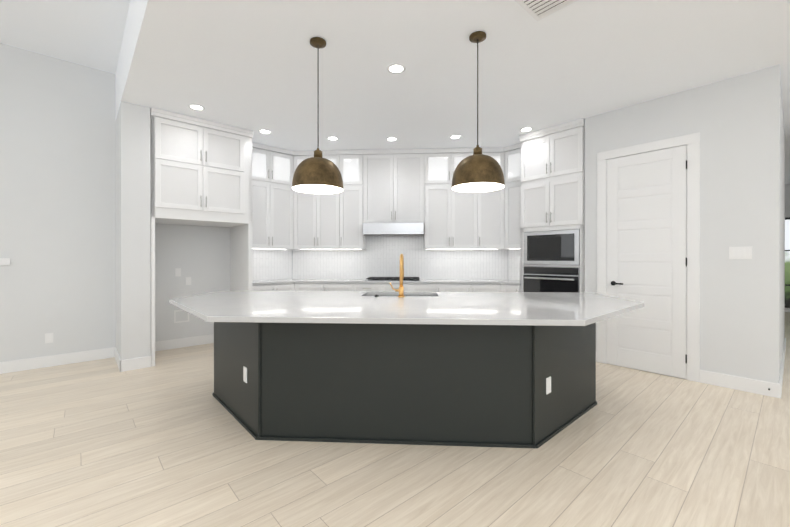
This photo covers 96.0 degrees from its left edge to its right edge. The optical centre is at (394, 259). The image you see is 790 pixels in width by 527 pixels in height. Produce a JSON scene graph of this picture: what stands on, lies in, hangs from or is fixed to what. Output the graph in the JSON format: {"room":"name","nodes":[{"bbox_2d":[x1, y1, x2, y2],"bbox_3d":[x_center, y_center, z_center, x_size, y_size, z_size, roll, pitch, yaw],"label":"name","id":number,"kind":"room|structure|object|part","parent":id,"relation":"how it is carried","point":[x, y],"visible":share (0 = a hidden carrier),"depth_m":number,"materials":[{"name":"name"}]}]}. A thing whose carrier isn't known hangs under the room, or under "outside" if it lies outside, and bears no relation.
{"room":"kitchen","nodes":[
{"label":"kitchen","id":0,"kind":"room"},
{"bbox_2d":[0,0,129,73],"bbox_3d":[5.226,-2.442,4.638,42.000,0.100,42.000,0,0,3],"label":"ceiling","id":1,"kind":"structure","parent":0,"point":[88,33],"depth_m":3.69,"materials":[{"name":"paint"}]},
{"bbox_2d":[0,43,229,361],"bbox_3d":[-6.562,-0.557,2.080,13.126,3.660,0.150,0,0,-42],"label":"wall","id":2,"kind":"structure","parent":0,"point":[57,188],"depth_m":4.30,"materials":[{"name":"grey paint"}]},
{"bbox_2d":[0,258,9,264],"bbox_3d":[-4.334,0.030,3.950,0.080,0.080,0.019,0,0,-42],"label":"light switch","id":3,"kind":"object","parent":2,"relation":"attached to","point":[4,261],"visible":1,"depth_m":3.94,"materials":[{"name":"white plastic"}]},
{"bbox_2d":[45,333,52,342],"bbox_3d":[-4.076,0.932,4.189,0.070,0.115,0.007,0,0,-42],"label":"outlet","id":4,"kind":"object","parent":2,"relation":"attached to","point":[48,337],"visible":1,"depth_m":4.19,"materials":[{"name":"white plastic"}]},
{"bbox_2d":[0,347,112,373],"bbox_3d":[-7.510,1.210,1.129,10.440,0.130,0.015,0,0,-42],"label":"baseboard","id":5,"kind":"structure","parent":2,"relation":"attached to","point":[65,359],"depth_m":4.21,"materials":[{"name":"white wood"}]},
{"bbox_2d":[175,268,180,276],"bbox_3d":[-3.091,0.190,5.067,0.070,0.115,0.005,0,0,-42],"label":"outlet","id":6,"kind":"object","parent":2,"relation":"attached to","point":[177,270],"depth_m":5.06,"materials":[{"name":"grey paint"}]},
{"bbox_2d":[174,310,188,322],"bbox_3d":[-3.057,0.818,5.097,0.190,0.180,0.006,0,0,-42],"label":"outlet","id":7,"kind":"object","parent":2,"relation":"attached to","point":[180,316],"depth_m":5.08,"materials":[{"name":"grey paint"}]},
{"bbox_2d":[155,334,213,350],"bbox_3d":[-2.967,1.202,5.174,1.075,0.130,0.015,0,0,-42],"label":"baseboard","id":8,"kind":"structure","parent":2,"relation":"attached to","point":[206,339],"depth_m":5.10,"materials":[{"name":"white wood"}]},
{"bbox_2d":[186,277,190,284],"bbox_3d":[-2.994,0.320,5.153,0.070,0.115,0.005,0,0,-42],"label":"outlet","id":9,"kind":"object","parent":2,"relation":"attached to","point":[188,279],"depth_m":5.15,"materials":[{"name":"grey paint"}]},
{"bbox_2d":[262,144,297,250],"bbox_3d":[-2.062,-0.972,5.773,0.890,1.616,0.915,0,0,3],"label":"upper cabinet","id":10,"kind":"object","parent":2,"relation":"attached to","point":[279,165],"depth_m":5.71,"materials":[{"name":"white wood"}]},
{"bbox_2d":[116,101,150,359],"bbox_3d":[-3.248,-0.256,4.395,0.275,3.050,0.800,0,0,-42],"label":"wall","id":11,"kind":"structure","parent":0,"point":[133,246],"depth_m":4.10,"materials":[{"name":"grey paint"}]},
{"bbox_2d":[113,347,122,371],"bbox_3d":[-3.341,1.204,4.282,0.018,0.130,0.780,0,0,-42],"label":"baseboard","id":12,"kind":"structure","parent":11,"relation":"attached to","point":[119,362],"depth_m":4.18,"materials":[{"name":"white wood"}]},
{"bbox_2d":[150,107,249,222],"bbox_3d":[-2.442,-1.135,4.589,0.847,1.286,0.847,0,0,3],"label":"upper cabinet","id":13,"kind":"object","parent":11,"relation":"attached to","point":[202,167],"depth_m":4.51,"materials":[{"name":"white wood"}]},
{"bbox_2d":[170,219,229,225],"bbox_3d":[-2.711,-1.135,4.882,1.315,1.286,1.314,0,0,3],"label":"under-cabinet light","id":14,"kind":"object","parent":13,"relation":"attached to","point":[198,222],"depth_m":4.68,"materials":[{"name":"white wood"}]},
{"bbox_2d":[270,251,293,282],"bbox_3d":[-2.159,0.091,5.890,0.683,0.510,0.683,0,0,3],"label":"backsplash","id":15,"kind":"structure","parent":0,"point":[280,261],"depth_m":6.07,"materials":[{"name":"white tile"}]},
{"bbox_2d":[0,312,789,526],"bbox_3d":[5.226,1.318,4.645,42.000,0.100,42.000,0,0,3],"label":"floor","id":16,"kind":"structure","parent":0,"point":[167,440],"depth_m":2.20,"materials":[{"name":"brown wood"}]},
{"bbox_2d":[150,111,185,366],"bbox_3d":[-3.125,-0.231,4.502,0.589,3.000,0.590,0,0,3],"label":"tall cabinet","id":17,"kind":"object","parent":16,"relation":"on","point":[162,221],"depth_m":4.21,"materials":[{"name":"white wood"}]},
{"bbox_2d":[206,131,269,290],"bbox_3d":[-2.279,-0.256,5.255,0.600,3.046,0.600,0,0,3],"label":"tall cabinet","id":18,"kind":"object","parent":16,"relation":"on","point":[249,265],"depth_m":5.43,"materials":[{"name":"white wood"}]},
{"bbox_2d":[258,283,297,290],"bbox_3d":[-2.008,0.824,5.671,1.010,0.885,1.120,0,0,3],"label":"base cabinet","id":19,"kind":"object","parent":16,"relation":"on","point":[285,286],"depth_m":5.46,"materials":[{"name":"white wood"}]},
{"bbox_2d":[298,283,353,290],"bbox_3d":[-1.126,0.824,5.842,0.966,0.885,0.678,0,0,3],"label":"base cabinet","id":20,"kind":"object","parent":16,"relation":"on","point":[301,286],"depth_m":5.54,"materials":[{"name":"white wood"}]},
{"bbox_2d":[258,279,509,286],"bbox_3d":[-0.119,0.364,5.552,4.795,0.035,1.138,0,0,3],"label":"countertop","id":21,"kind":"structure","parent":20,"relation":"on","point":[280,281],"depth_m":5.53,"materials":[{"name":"white stone"}]},
{"bbox_2d":[365,277,420,280],"bbox_3d":[-0.021,0.324,5.790,0.880,0.044,0.540,0,0,3],"label":"cooktop","id":22,"kind":"object","parent":21,"relation":"in","point":[369,278],"depth_m":5.56,"materials":[{"name":"black metal"}]},
{"bbox_2d":[354,283,381,290],"bbox_3d":[-0.446,0.824,5.824,0.513,0.885,0.635,0,0,3],"label":"base cabinet","id":23,"kind":"object","parent":16,"relation":"on","point":[357,286],"depth_m":5.51,"materials":[{"name":"white wood"}]},
{"bbox_2d":[382,283,413,291],"bbox_3d":[0.067,0.824,5.794,0.514,0.885,0.635,0,0,3],"label":"base cabinet","id":24,"kind":"object","parent":16,"relation":"on","point":[408,287],"depth_m":5.48,"materials":[{"name":"white wood"}]},
{"bbox_2d":[212,322,596,448],"bbox_3d":[0.029,0.829,3.122,3.474,0.885,1.367,0,0,3],"label":"kitchen island","id":25,"kind":"object","parent":16,"relation":"on","point":[487,369],"depth_m":2.47,"materials":[{"name":"wood"}]},
{"bbox_2d":[169,291,643,325],"bbox_3d":[0.021,0.369,2.983,4.006,0.035,1.720,0,0,3],"label":"island countertop","id":26,"kind":"structure","parent":25,"relation":"on","point":[334,308],"depth_m":2.59,"materials":[{"name":"white stone"}]},
{"bbox_2d":[373,254,404,297],"bbox_3d":[-0.048,0.150,3.356,0.282,0.401,0.219,0,0,3],"label":"faucet","id":27,"kind":"object","parent":26,"relation":"on","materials":[{"name":"gold metal"}]},
{"bbox_2d":[366,295,413,295],"bbox_3d":[0.055,0.502,3.567,0.764,0.231,0.434,0,0,3],"label":"sink","id":28,"kind":"object","parent":26,"relation":"in","point":[366,295],"depth_m":3.78,"materials":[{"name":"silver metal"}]},
{"bbox_2d":[414,283,433,291],"bbox_3d":[0.520,0.824,5.768,0.514,0.885,0.635,0,0,3],"label":"base cabinet","id":29,"kind":"object","parent":16,"relation":"on","point":[418,287],"depth_m":5.46,"materials":[{"name":"white wood"}]},
{"bbox_2d":[434,283,497,291],"bbox_3d":[1.168,0.824,5.709,1.026,0.885,0.678,0,0,3],"label":"base cabinet","id":30,"kind":"object","parent":16,"relation":"on","point":[438,287],"depth_m":5.42,"materials":[{"name":"white wood"}]},
{"bbox_2d":[498,283,517,291],"bbox_3d":[1.920,0.824,5.580,0.727,0.885,0.846,0,0,3],"label":"base cabinet","id":31,"kind":"object","parent":16,"relation":"on","point":[502,287],"depth_m":5.30,"materials":[{"name":"white wood"}]},
{"bbox_2d":[510,139,521,291],"bbox_3d":[2.064,-0.233,5.355,0.463,3.000,0.463,0,0,3],"label":"tall cabinet","id":32,"kind":"object","parent":16,"relation":"on","point":[516,255],"depth_m":5.53,"materials":[{"name":"white wood"}]},
{"bbox_2d":[582,119,584,291],"bbox_3d":[2.622,-0.232,4.727,0.462,3.000,0.463,0,0,3],"label":"tall cabinet","id":33,"kind":"object","parent":16,"relation":"on","point":[583,120],"depth_m":4.52,"materials":[{"name":"white wood"}]},
{"bbox_2d":[292,249,507,279],"bbox_3d":[0.060,-0.310,6.189,4.211,3.150,0.150,0,0,3],"label":"wall","id":34,"kind":"structure","parent":0,"point":[507,264],"depth_m":6.01,"materials":[{"name":"white tile"}]},
{"bbox_2d":[298,150,341,250],"bbox_3d":[-1.323,-0.972,5.995,0.968,1.616,0.388,0,0,3],"label":"upper cabinet","id":35,"kind":"object","parent":34,"relation":"attached to","point":[319,215],"depth_m":5.84,"materials":[{"name":"white wood"}]},
{"bbox_2d":[342,150,369,250],"bbox_3d":[-0.698,-0.972,5.981,0.519,1.616,0.345,0,0,3],"label":"upper cabinet","id":36,"kind":"object","parent":34,"relation":"attached to","point":[355,163],"depth_m":5.81,"materials":[{"name":"white wood"}]},
{"bbox_2d":[370,149,417,226],"bbox_3d":[-0.012,-1.177,5.940,0.990,1.206,0.345,0,0,3],"label":"upper cabinet","id":37,"kind":"object","parent":34,"relation":"attached to","point":[374,219],"depth_m":5.77,"materials":[{"name":"white wood"}]},
{"bbox_2d":[363,223,423,234],"bbox_3d":[-0.017,-0.483,5.859,0.966,0.178,0.482,0,0,3],"label":"range hood","id":38,"kind":"object","parent":37,"relation":"attached to","point":[368,228],"depth_m":5.62,"materials":[{"name":"silver metal"}]},
{"bbox_2d":[418,148,473,250],"bbox_3d":[0.903,-0.972,5.888,0.978,1.616,0.345,0,0,3],"label":"upper cabinet","id":39,"kind":"object","parent":34,"relation":"attached to","point":[445,215],"depth_m":5.73,"materials":[{"name":"white wood"}]},
{"bbox_2d":[474,147,501,250],"bbox_3d":[1.582,-0.972,5.827,0.624,1.616,0.388,0,0,3],"label":"upper cabinet","id":40,"kind":"object","parent":34,"relation":"attached to","point":[487,205],"depth_m":5.69,"materials":[{"name":"white wood"}]},
{"bbox_2d":[502,145,513,250],"bbox_3d":[1.986,-0.972,5.676,0.607,1.616,0.640,0,0,3],"label":"upper cabinet","id":41,"kind":"object","parent":34,"relation":"attached to","point":[507,152],"depth_m":5.62,"materials":[{"name":"white wood"}]},
{"bbox_2d":[115,0,789,183],"bbox_3d":[13.826,-2.083,2.722,23.560,0.610,26.000,0,0,-42],"label":"ceiling","id":42,"kind":"structure","parent":0,"point":[251,65],"depth_m":3.22,"materials":[{"name":"paint"}]},
{"bbox_2d":[188,104,205,110],"bbox_3d":[-2.324,-1.777,4.166,0.184,0.006,0.184,0,0,3],"label":"recessed light","id":43,"kind":"object","parent":42,"relation":"in","point":[197,107],"visible":0.98,"depth_m":4.17,"materials":[{"name":"white plastic"}]},
{"bbox_2d":[258,129,271,133],"bbox_3d":[-1.817,-1.778,4.968,0.184,0.006,0.184,0,0,3],"label":"recessed light","id":44,"kind":"object","parent":42,"relation":"in","point":[263,131],"visible":0.98,"depth_m":4.95,"materials":[{"name":"white plastic"}]},
{"bbox_2d":[292,37,343,193],"bbox_3d":[-0.629,-1.171,2.907,0.418,1.206,0.418,0,0,3],"label":"pendant light","id":45,"kind":"object","parent":42,"relation":"hanging from","point":[317,173],"visible":0.98,"depth_m":2.79,"materials":[{"name":"gold metal"}]},
{"bbox_3d":[-0.629,-0.694,2.908,0.418,0.252,0.418,0,0,3],"label":"lamp shade","id":46,"kind":"part","parent":45,"relation":"part of","materials":[{"name":"gold metal"}]},
{"bbox_2d":[314,148,322,157],"bbox_3d":[-0.629,-0.863,2.908,0.080,0.085,0.080,0,0,3],"label":"socket","id":47,"kind":"object","parent":45,"relation":"attached to","point":[317,153],"depth_m":2.88,"materials":[{"name":"gold metal"}]},
{"bbox_3d":[-0.629,-1.327,2.907,0.009,0.843,0.009,0,0,3],"label":"cord","id":48,"kind":"part","parent":45,"relation":"part of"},
{"bbox_2d":[327,136,338,140],"bbox_3d":[-0.919,-1.779,5.247,0.184,0.006,0.184,0,0,3],"label":"recessed light","id":49,"kind":"object","parent":42,"relation":"in","point":[332,138],"visible":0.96,"depth_m":5.24,"materials":[{"name":"white plastic"}]},
{"bbox_2d":[386,137,397,140],"bbox_3d":[-0.046,-1.779,5.276,0.184,0.006,0.184,0,0,3],"label":"recessed light","id":50,"kind":"object","parent":42,"relation":"in","point":[391,139],"visible":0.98,"depth_m":5.28,"materials":[{"name":"white plastic"}]},
{"bbox_2d":[386,63,405,73],"bbox_3d":[0.011,-1.775,3.320,0.184,0.006,0.184,0,0,3],"label":"recessed light","id":51,"kind":"object","parent":42,"relation":"in","point":[395,68],"visible":1,"depth_m":3.31,"materials":[{"name":"white plastic"}]},
{"bbox_2d":[449,135,461,138],"bbox_3d":[0.880,-1.779,5.182,0.184,0.006,0.184,0,0,3],"label":"recessed light","id":52,"kind":"object","parent":42,"relation":"in","point":[455,136],"visible":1,"depth_m":5.16,"materials":[{"name":"white plastic"}]},
{"bbox_2d":[451,31,504,192],"bbox_3d":[0.659,-1.171,2.832,0.418,1.206,0.418,0,0,3],"label":"pendant light","id":53,"kind":"object","parent":42,"relation":"hanging from","point":[477,171],"visible":1,"depth_m":2.72,"materials":[{"name":"gold metal"}]},
{"bbox_2d":[473,145,481,154],"bbox_3d":[0.659,-0.863,2.833,0.080,0.085,0.080,0,0,3],"label":"socket","id":54,"kind":"object","parent":53,"relation":"attached to","point":[477,150],"depth_m":2.80,"materials":[{"name":"gold metal"}]},
{"bbox_3d":[0.659,-1.327,2.832,0.009,0.843,0.009,0,0,3],"label":"cord","id":55,"kind":"part","parent":53,"relation":"part of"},
{"bbox_3d":[0.659,-0.694,2.833,0.418,0.252,0.418,0,0,3],"label":"lamp shade","id":56,"kind":"part","parent":53,"relation":"part of","materials":[{"name":"gold metal"}]},
{"bbox_2d":[519,127,532,131],"bbox_3d":[1.805,-1.778,4.888,0.184,0.006,0.184,0,0,3],"label":"recessed light","id":57,"kind":"object","parent":42,"relation":"in","point":[526,129],"visible":0.98,"depth_m":4.88,"materials":[{"name":"white plastic"}]},
{"bbox_2d":[514,0,578,21],"bbox_3d":[1.009,-1.769,2.400,0.400,0.015,0.300,0,0,-42],"label":"ceiling vent","id":58,"kind":"object","parent":42,"relation":"in","point":[537,10],"visible":0.94,"depth_m":2.49,"materials":[{"name":"white metal"}]},
{"bbox_2d":[518,183,525,222],"bbox_3d":[1.962,-0.779,4.984,0.309,0.543,0.309,0,0,3],"label":"upper cabinet","id":59,"kind":"object","parent":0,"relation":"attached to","point":[521,190],"depth_m":5.11,"materials":[{"name":"white wood"}]},
{"bbox_2d":[518,139,525,178],"bbox_3d":[1.962,-1.416,4.983,0.309,0.488,0.309,0,0,3],"label":"upper cabinet","id":60,"kind":"object","parent":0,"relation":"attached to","point":[521,146],"depth_m":5.12,"materials":[{"name":"white wood"}]},
{"bbox_2d":[522,266,581,291],"bbox_3d":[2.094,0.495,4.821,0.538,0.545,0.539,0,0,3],"label":"oven","id":61,"kind":"object","parent":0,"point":[530,283],"depth_m":4.78,"materials":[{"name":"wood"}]},
{"bbox_2d":[522,267,581,274],"bbox_3d":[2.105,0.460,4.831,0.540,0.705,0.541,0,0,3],"label":"control panel","id":62,"kind":"object","parent":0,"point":[525,270],"depth_m":4.79,"materials":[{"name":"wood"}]},
{"bbox_2d":[585,65,784,383],"bbox_3d":[4.016,-0.307,4.820,2.830,3.150,1.675,0,0,-42],"label":"wall","id":63,"kind":"structure","parent":0,"point":[737,122],"depth_m":3.51,"materials":[{"name":"grey paint"}]},
{"bbox_2d":[519,119,581,226],"bbox_3d":[2.117,-1.110,4.838,0.628,1.336,0.629,0,0,3],"label":"upper cabinet","id":64,"kind":"object","parent":63,"relation":"attached to","point":[542,169],"depth_m":4.88,"materials":[{"name":"white wood"}]},
{"bbox_2d":[558,127,584,166],"bbox_3d":[2.243,-1.416,4.667,0.309,0.488,0.309,0,0,3],"label":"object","id":65,"kind":"object","parent":64,"relation":"attached to","point":[571,140],"depth_m":4.62,"materials":[{"name":"white wood"}]},
{"bbox_2d":[522,227,581,266],"bbox_3d":[2.325,-0.182,5.026,0.958,0.520,0.958,0,0,3],"label":"upper cabinet","id":66,"kind":"object","parent":63,"relation":"attached to","point":[541,246],"depth_m":4.80,"materials":[{"name":"white wood"}]},
{"bbox_2d":[524,229,579,264],"bbox_3d":[2.322,-0.152,5.022,0.612,0.460,0.754,0,0,-42],"label":"microwave","id":67,"kind":"object","parent":66,"relation":"in","point":[541,246],"depth_m":4.80,"materials":[{"name":"silver metal"}]},
{"bbox_2d":[558,175,584,218],"bbox_3d":[2.243,-0.778,4.668,0.309,0.543,0.309,0,0,3],"label":"upper cabinet","id":68,"kind":"object","parent":63,"relation":"attached to","point":[571,188],"depth_m":4.62,"materials":[{"name":"white wood"}]},
{"bbox_2d":[607,145,686,378],"bbox_3d":[2.817,0.032,4.019,0.023,2.460,0.759,0,0,-42],"label":"pantry door","id":69,"kind":"structure","parent":63,"relation":"in","point":[646,228],"depth_m":3.98,"materials":[{"name":"white wood"}]},
{"bbox_2d":[611,281,622,285],"bbox_3d":[2.619,0.289,4.198,0.055,0.054,0.142,0,0,-42],"label":"door handle","id":70,"kind":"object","parent":69,"relation":"attached to","point":[613,283],"depth_m":4.20,"materials":[{"name":"black metal"}]},
{"bbox_3d":[3.061,0.030,3.736,0.012,2.130,0.012,0,0,-42],"label":"pantry door hinges","id":71,"kind":"part","parent":69,"relation":"part of","materials":[{"name":"silver metal"}]},
{"bbox_2d":[597,132,699,381],"bbox_3d":[2.817,-0.018,4.024,0.020,2.575,0.970,0,0,-42],"label":"door frame","id":72,"kind":"structure","parent":63,"relation":"attached to","point":[691,142],"depth_m":3.73,"materials":[{"name":"white wood"}]},
{"bbox_2d":[700,370,777,397],"bbox_3d":[3.322,1.206,3.465,0.018,0.130,0.540,0,0,-42],"label":"baseboard","id":73,"kind":"structure","parent":63,"relation":"attached to","point":[760,387],"depth_m":3.43,"materials":[{"name":"white wood"}]},
{"bbox_2d":[729,247,751,258],"bbox_3d":[3.342,-0.059,3.441,0.008,0.120,0.160,0,0,-42],"label":"switch plate","id":74,"kind":"object","parent":63,"relation":"attached to","point":[740,252],"visible":1,"depth_m":3.44,"materials":[{"name":"white plastic"}]},
{"bbox_2d":[778,338,785,398],"bbox_3d":[4.572,1.204,4.187,2.845,0.130,0.015,0,0,-42],"label":"baseboard","id":75,"kind":"structure","parent":63,"relation":"attached to","point":[784,347],"depth_m":3.61,"materials":[{"name":"white wood"}]},
{"bbox_2d":[785,184,789,217],"bbox_3d":[9.819,-0.313,8.061,0.150,3.150,11.000,0,0,-42],"label":"wall","id":76,"kind":"structure","parent":0,"point":[787,200],"depth_m":8.47,"materials":[{"name":"grey paint"}]},
{"bbox_2d":[785,217,789,307],"bbox_3d":[9.850,0.087,7.889,0.026,2.150,2.200,0,0,-42],"label":"window","id":77,"kind":"structure","parent":76,"relation":"in","point":[787,262],"depth_m":8.46,"materials":[{"name":"black"}]}
]}

